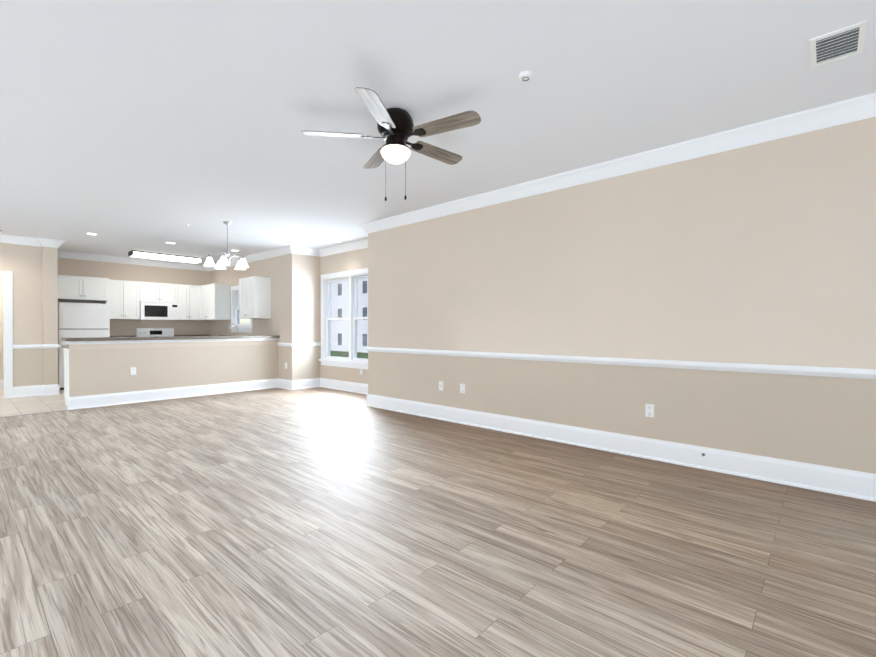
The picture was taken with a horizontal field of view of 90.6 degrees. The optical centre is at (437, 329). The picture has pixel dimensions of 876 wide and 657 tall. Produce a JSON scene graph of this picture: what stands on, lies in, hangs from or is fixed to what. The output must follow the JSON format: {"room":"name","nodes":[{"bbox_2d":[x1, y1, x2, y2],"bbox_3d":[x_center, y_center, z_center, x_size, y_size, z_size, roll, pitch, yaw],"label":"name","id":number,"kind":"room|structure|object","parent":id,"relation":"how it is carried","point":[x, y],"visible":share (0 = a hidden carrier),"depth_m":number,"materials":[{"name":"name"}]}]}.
{"room":"empty living room","nodes":[
{"label":"empty living room","id":0,"kind":"room"},
{"bbox_2d":[0,278,2,378],"bbox_3d":[-8.799,-0.222,8.142,0.150,2.730,1.690,0,0,42],"label":"wall","id":1,"kind":"structure","parent":0,"point":[1,328],"depth_m":8.39,"materials":[{"name":"beige paint"}]},
{"bbox_2d":[0,243,42,386],"bbox_3d":[-8.428,-0.216,6.062,0.120,2.730,4.290,0,0,42],"label":"wall","id":2,"kind":"structure","parent":0,"point":[23,264],"depth_m":7.46,"materials":[{"name":"paint"}]},
{"bbox_2d":[0,271,12,397],"bbox_3d":[-7.590,0.082,6.997,0.156,2.130,1.020,0,0,42],"label":"door frame","id":3,"kind":"structure","parent":2,"relation":"attached to","point":[7,276],"depth_m":7.29,"materials":[{"name":"white wood"}]},
{"bbox_2d":[43,246,57,384],"bbox_3d":[-7.341,-0.222,8.096,1.380,2.730,0.190,0,0,42],"label":"wall","id":4,"kind":"structure","parent":0,"point":[50,310],"depth_m":7.63,"materials":[{"name":"paint"}]},
{"bbox_2d":[48,240,64,255],"bbox_3d":[-7.217,-1.523,8.171,1.260,0.128,0.095,0,0,42],"label":"crown molding","id":5,"kind":"structure","parent":4,"relation":"attached to","point":[55,243],"depth_m":7.66,"materials":[{"name":"white wood"}]},
{"bbox_2d":[58,258,209,335],"bbox_3d":[-6.889,-0.226,9.746,0.150,2.730,3.250,0,0,42],"label":"wall","id":6,"kind":"structure","parent":0,"point":[111,271],"depth_m":9.79,"materials":[{"name":"paint"}]},
{"bbox_2d":[58,275,85,300],"bbox_3d":[-7.366,-0.828,8.633,0.616,0.460,0.478,0,0,42],"label":"upper cabinet","id":7,"kind":"object","parent":6,"relation":"attached to","point":[70,288],"depth_m":8.45,"materials":[{"name":"white wood"}]},
{"bbox_2d":[86,277,109,302],"bbox_3d":[-7.124,-0.829,8.902,0.616,0.460,0.478,0,0,42],"label":"upper cabinet","id":8,"kind":"object","parent":6,"relation":"attached to","point":[97,289],"depth_m":8.75,"materials":[{"name":"white wood"}]},
{"bbox_2d":[103,279,125,318],"bbox_3d":[-6.946,-0.645,9.303,0.346,0.830,0.356,0,0,42],"label":"upper cabinet","id":9,"kind":"object","parent":6,"relation":"attached to","point":[123,298],"depth_m":9.21,"materials":[{"name":"white wood"}]},
{"bbox_2d":[58,252,207,270],"bbox_3d":[-6.767,-1.527,9.693,0.095,0.128,2.960,0,0,42],"label":"crown molding","id":10,"kind":"structure","parent":6,"relation":"attached to","point":[71,255],"depth_m":9.60,"materials":[{"name":"white wood"}]},
{"bbox_2d":[126,281,141,318],"bbox_3d":[-6.767,-0.646,9.503,0.346,0.830,0.414,0,0,42],"label":"upper cabinet","id":11,"kind":"object","parent":6,"relation":"attached to","point":[133,289],"depth_m":9.42,"materials":[{"name":"white wood"}]},
{"bbox_2d":[142,282,161,302],"bbox_3d":[-6.523,-0.839,9.774,0.346,0.445,0.432,0,0,42],"label":"upper cabinet","id":12,"kind":"object","parent":6,"relation":"attached to","point":[151,292],"depth_m":9.68,"materials":[{"name":"white wood"}]},
{"bbox_2d":[136,302,177,319],"bbox_3d":[-6.386,-0.415,9.865,0.431,0.393,0.736,0,0,42],"label":"microwave","id":13,"kind":"object","parent":12,"relation":"attached to","point":[157,311],"visible":1,"depth_m":9.72,"materials":[{"name":"white metal"}]},
{"bbox_2d":[162,283,177,302],"bbox_3d":[-6.312,-0.840,10.010,0.346,0.445,0.432,0,0,42],"label":"upper cabinet","id":14,"kind":"object","parent":6,"relation":"attached to","point":[169,292],"depth_m":9.93,"materials":[{"name":"white wood"}]},
{"bbox_2d":[178,284,185,318],"bbox_3d":[-6.086,-0.648,10.261,0.346,0.830,0.359,0,0,42],"label":"upper cabinet","id":15,"kind":"object","parent":6,"relation":"attached to","point":[181,287],"depth_m":10.12,"materials":[{"name":"white wood"}]},
{"bbox_2d":[186,285,197,318],"bbox_3d":[-5.925,-0.648,10.411,0.385,0.830,0.311,0,0,42],"label":"upper cabinet","id":16,"kind":"object","parent":6,"relation":"attached to","point":[191,290],"depth_m":10.28,"materials":[{"name":"white wood"}]},
{"bbox_2d":[0,388,269,416],"bbox_3d":[-7.205,1.196,7.152,4.150,0.100,7.840,0,0,42],"label":"floor","id":17,"kind":"structure","parent":0,"point":[26,405],"depth_m":6.66,"materials":[{"name":"beige tile"}]},
{"bbox_2d":[64,348,68,405],"bbox_3d":[-5.441,0.712,6.735,0.621,0.870,0.499,0,0,42],"label":"base cabinet","id":18,"kind":"object","parent":17,"relation":"on","point":[66,371],"depth_m":6.59,"materials":[{"name":"white wood"}]},
{"bbox_2d":[58,302,109,389],"bbox_3d":[-7.164,0.303,8.711,0.785,1.677,0.780,0,0,42],"label":"refrigerator","id":19,"kind":"object","parent":17,"relation":"on","point":[78,320],"visible":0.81,"depth_m":8.41,"materials":[{"name":"white metal"}]},
{"bbox_2d":[136,328,173,336],"bbox_3d":[-6.290,0.551,9.782,0.656,1.175,0.744,0,0,42],"label":"range","id":20,"kind":"object","parent":17,"relation":"on","point":[152,332],"visible":0.06,"depth_m":9.93,"materials":[{"name":"white metal"}]},
{"bbox_2d":[69,339,276,409],"bbox_3d":[-4.284,0.653,7.462,0.120,0.985,3.167,0,0,42],"label":"half wall","id":21,"kind":"structure","parent":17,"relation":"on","point":[167,367],"depth_m":7.13,"materials":[{"name":"paint"}]},
{"bbox_2d":[131,367,135,374],"bbox_3d":[-4.786,0.647,6.806,0.008,0.116,0.072,0,0,42],"label":"outlet","id":22,"kind":"object","parent":21,"relation":"attached to","point":[133,370],"visible":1,"depth_m":6.80,"materials":[{"name":"white plastic"}]},
{"bbox_2d":[61,335,279,342],"bbox_3d":[-4.362,0.138,7.490,0.446,0.045,3.227,0,0,42],"label":"countertop","id":23,"kind":"structure","parent":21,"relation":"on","point":[251,336],"depth_m":7.38,"materials":[{"name":"grey stone"}]},
{"bbox_2d":[210,254,287,379],"bbox_3d":[-4.321,-0.226,9.725,4.000,2.730,0.150,0,0,42],"label":"wall","id":24,"kind":"structure","parent":0,"point":[275,269],"depth_m":8.77,"materials":[{"name":"paint"}]},
{"bbox_2d":[198,285,205,318],"bbox_3d":[-5.445,-0.648,10.362,0.513,0.830,0.394,0,0,42],"label":"upper cabinet","id":25,"kind":"object","parent":24,"relation":"attached to","point":[201,289],"depth_m":10.33,"materials":[{"name":"white wood"}]},
{"bbox_2d":[206,283,229,318],"bbox_3d":[-5.134,-0.647,10.115,0.513,0.830,0.346,0,0,42],"label":"upper cabinet","id":26,"kind":"object","parent":24,"relation":"attached to","point":[217,294],"depth_m":9.96,"materials":[{"name":"white wood"}]},
{"bbox_2d":[239,279,241,318],"bbox_3d":[-3.868,-0.644,8.979,0.408,0.830,0.346,0,0,42],"label":"upper cabinet","id":27,"kind":"object","parent":24,"relation":"attached to","point":[240,280],"depth_m":8.95,"materials":[{"name":"white wood"}]},
{"bbox_2d":[229,285,252,332],"bbox_3d":[-4.354,-0.471,9.715,1.118,1.060,0.210,0,0,42],"label":"kitchen window","id":28,"kind":"structure","parent":24,"relation":"in","point":[245,328],"depth_m":9.99,"materials":[{"name":"white"}]},
{"bbox_2d":[208,245,295,271],"bbox_3d":[-4.255,-1.527,9.498,4.095,0.128,0.095,0,0,42],"label":"crown molding","id":29,"kind":"structure","parent":24,"relation":"attached to","point":[288,249],"depth_m":8.83,"materials":[{"name":"white wood"}]},
{"bbox_2d":[242,276,270,318],"bbox_3d":[-3.651,-0.644,8.784,0.408,0.830,0.346,0,0,42],"label":"upper cabinet","id":30,"kind":"object","parent":24,"relation":"attached to","point":[256,290],"depth_m":8.67,"materials":[{"name":"white wood"}]},
{"bbox_2d":[288,253,319,379],"bbox_3d":[-2.623,-0.223,8.510,0.150,2.730,0.610,0,0,42],"label":"wall","id":31,"kind":"structure","parent":0,"point":[303,302],"depth_m":8.41,"materials":[{"name":"paint"}]},
{"bbox_2d":[296,246,319,255],"bbox_3d":[-2.561,-1.523,8.391,0.095,0.128,0.480,0,0,42],"label":"crown molding","id":32,"kind":"structure","parent":31,"relation":"attached to","point":[299,250],"depth_m":8.42,"materials":[{"name":"white wood"}]},
{"bbox_2d":[320,248,367,383],"bbox_3d":[-1.420,-0.221,7.941,2.700,2.730,0.150,0,0,42],"label":"wall","id":33,"kind":"structure","parent":0,"point":[348,261],"depth_m":8.17,"materials":[{"name":"paint"}]},
{"bbox_2d":[319,268,367,369],"bbox_3d":[-1.603,-0.197,8.065,1.898,1.800,0.210,0,0,42],"label":"nook window","id":34,"kind":"structure","parent":33,"relation":"in","point":[352,360],"depth_m":8.19,"materials":[{"name":"white"}]},
{"bbox_2d":[320,239,367,255],"bbox_3d":[-1.502,-1.522,7.846,2.400,0.128,0.095,0,0,42],"label":"crown molding","id":35,"kind":"structure","parent":33,"relation":"attached to","point":[360,244],"depth_m":8.05,"materials":[{"name":"white wood"}]},
{"bbox_2d":[0,387,875,656],"bbox_3d":[-1.197,1.210,2.168,11.450,0.100,8.450,0,0,42],"label":"floor","id":36,"kind":"structure","parent":0,"point":[307,522],"depth_m":2.34,"materials":[{"name":"brown wood"}]},
{"bbox_2d":[0,410,66,417],"bbox_3d":[-6.660,1.150,4.653,0.030,0.006,4.150,0,0,42],"label":"threshold strip","id":37,"kind":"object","parent":36,"relation":"on","point":[33,413],"depth_m":5.92,"materials":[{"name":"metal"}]},
{"bbox_2d":[0,0,875,264],"bbox_3d":[-2.741,-1.624,3.546,15.600,0.100,8.450,0,0,42],"label":"ceiling","id":38,"kind":"structure","parent":0,"point":[127,126],"depth_m":2.92,"materials":[{"name":"white paint"}]},
{"bbox_2d":[128,250,201,263],"bbox_3d":[-5.777,-1.542,9.221,0.320,0.094,1.300,0,0,42],"label":"fluorescent ceiling light","id":39,"kind":"object","parent":38,"relation":"attached to","point":[158,256],"visible":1,"depth_m":9.10,"materials":[{"name":"white plastic"}]},
{"bbox_2d":[203,221,248,269],"bbox_3d":[-3.112,-1.251,6.383,0.594,0.661,0.611,0,0,42],"label":"chandelier","id":40,"kind":"object","parent":38,"relation":"hanging from","point":[224,261],"visible":1,"depth_m":6.32,"materials":[{"name":"white glass"}]},
{"bbox_2d":[301,87,480,200],"bbox_3d":[-0.272,-1.256,3.177,1.273,0.632,1.248,0,0,42],"label":"ceiling fan","id":41,"kind":"object","parent":38,"relation":"hanging from","point":[396,127],"visible":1,"depth_m":3.06,"materials":[{"name":"brown wood"}]},
{"bbox_2d":[519,71,532,80],"bbox_3d":[0.539,-1.556,2.665,0.084,0.029,0.084,0,0,42],"label":"smoke detector","id":42,"kind":"object","parent":38,"relation":"attached to","point":[525,75],"visible":0.98,"depth_m":2.64,"materials":[{"name":"white plastic"}]},
{"bbox_2d":[810,20,866,67],"bbox_3d":[2.200,-1.564,2.390,0.220,0.012,0.330,0,0,42],"label":"ceiling vent","id":43,"kind":"object","parent":38,"relation":"in","point":[843,43],"visible":1,"depth_m":2.38,"materials":[{"name":"white plastic"}]},
{"bbox_2d":[368,117,875,473],"bbox_3d":[2.308,-0.210,4.011,8.400,2.730,0.720,0,0,42],"label":"wall","id":44,"kind":"structure","parent":0,"point":[763,253],"depth_m":3.79,"materials":[{"name":"paint"}]},
{"bbox_2d":[0,378,875,501],"bbox_3d":[-2.685,1.067,3.504,15.150,0.180,8.150,0,0,42],"label":"baseboard","id":45,"kind":"structure","parent":44,"relation":"attached to","point":[846,482],"depth_m":3.96,"materials":[{"name":"white wood"}]},
{"bbox_2d":[439,381,442,390],"bbox_3d":[0.038,0.721,5.557,0.072,0.116,0.014,0,0,42],"label":"electrical outlet","id":46,"kind":"object","parent":44,"relation":"attached to","point":[441,385],"visible":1,"depth_m":5.55,"materials":[{"name":"white plastic"}]},
{"bbox_2d":[460,384,464,392],"bbox_3d":[0.301,0.721,5.325,0.072,0.116,0.008,0,0,42],"label":"electrical outlet","id":47,"kind":"object","parent":44,"relation":"attached to","point":[462,388],"visible":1,"depth_m":5.32,"materials":[{"name":"white plastic"}]},
{"bbox_2d":[359,92,875,233],"bbox_3d":[2.001,-1.510,3.735,8.495,0.128,0.095,0,0,42],"label":"crown molding","id":48,"kind":"structure","parent":44,"relation":"attached to","point":[838,113],"depth_m":3.75,"materials":[{"name":"white wood"}]},
{"bbox_2d":[645,404,653,417],"bbox_3d":[1.901,0.726,3.889,0.072,0.116,0.008,0,0,42],"label":"electrical outlet","id":49,"kind":"object","parent":44,"relation":"attached to","point":[649,410],"visible":1,"depth_m":3.89,"materials":[{"name":"white plastic"}]},
{"label":"outside","id":50,"kind":"structure","parent":0,"visible":0},
{"bbox_2d":[331,351,367,358],"bbox_3d":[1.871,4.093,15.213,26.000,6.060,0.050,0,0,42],"label":"hedge","id":51,"kind":"object","parent":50,"point":[345,353],"depth_m":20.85,"materials":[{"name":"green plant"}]},
{"bbox_2d":[331,278,367,352],"bbox_3d":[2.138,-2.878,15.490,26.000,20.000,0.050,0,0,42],"label":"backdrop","id":52,"kind":"structure","parent":50,"point":[335,311],"depth_m":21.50,"materials":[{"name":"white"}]},
{"bbox_3d":[-4.888,-0.198,-0.099,13.620,2.730,0.150,0,0,42],"label":"wall","id":53,"kind":"structure","parent":0,"visible":0},
{"bbox_2d":[277,342,288,345],"bbox_3d":[-2.985,0.286,8.406,0.548,0.068,0.030,0,0,42],"label":"trim","id":54,"kind":"structure","parent":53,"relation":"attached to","point":[278,344],"depth_m":8.43,"materials":[{"name":"white wood"}]},
{"bbox_2d":[289,342,320,345],"bbox_3d":[-2.566,0.285,8.440,0.030,0.068,0.640,0,0,42],"label":"trim","id":55,"kind":"structure","parent":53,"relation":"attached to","point":[314,343],"depth_m":8.43,"materials":[{"name":"white wood"}]},
{"bbox_2d":[365,347,875,378],"bbox_3d":[2.046,0.299,3.743,8.430,0.068,0.030,0,0,42],"label":"trim","id":56,"kind":"structure","parent":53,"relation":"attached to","point":[808,370],"depth_m":3.77,"materials":[{"name":"white wood"}]}
]}

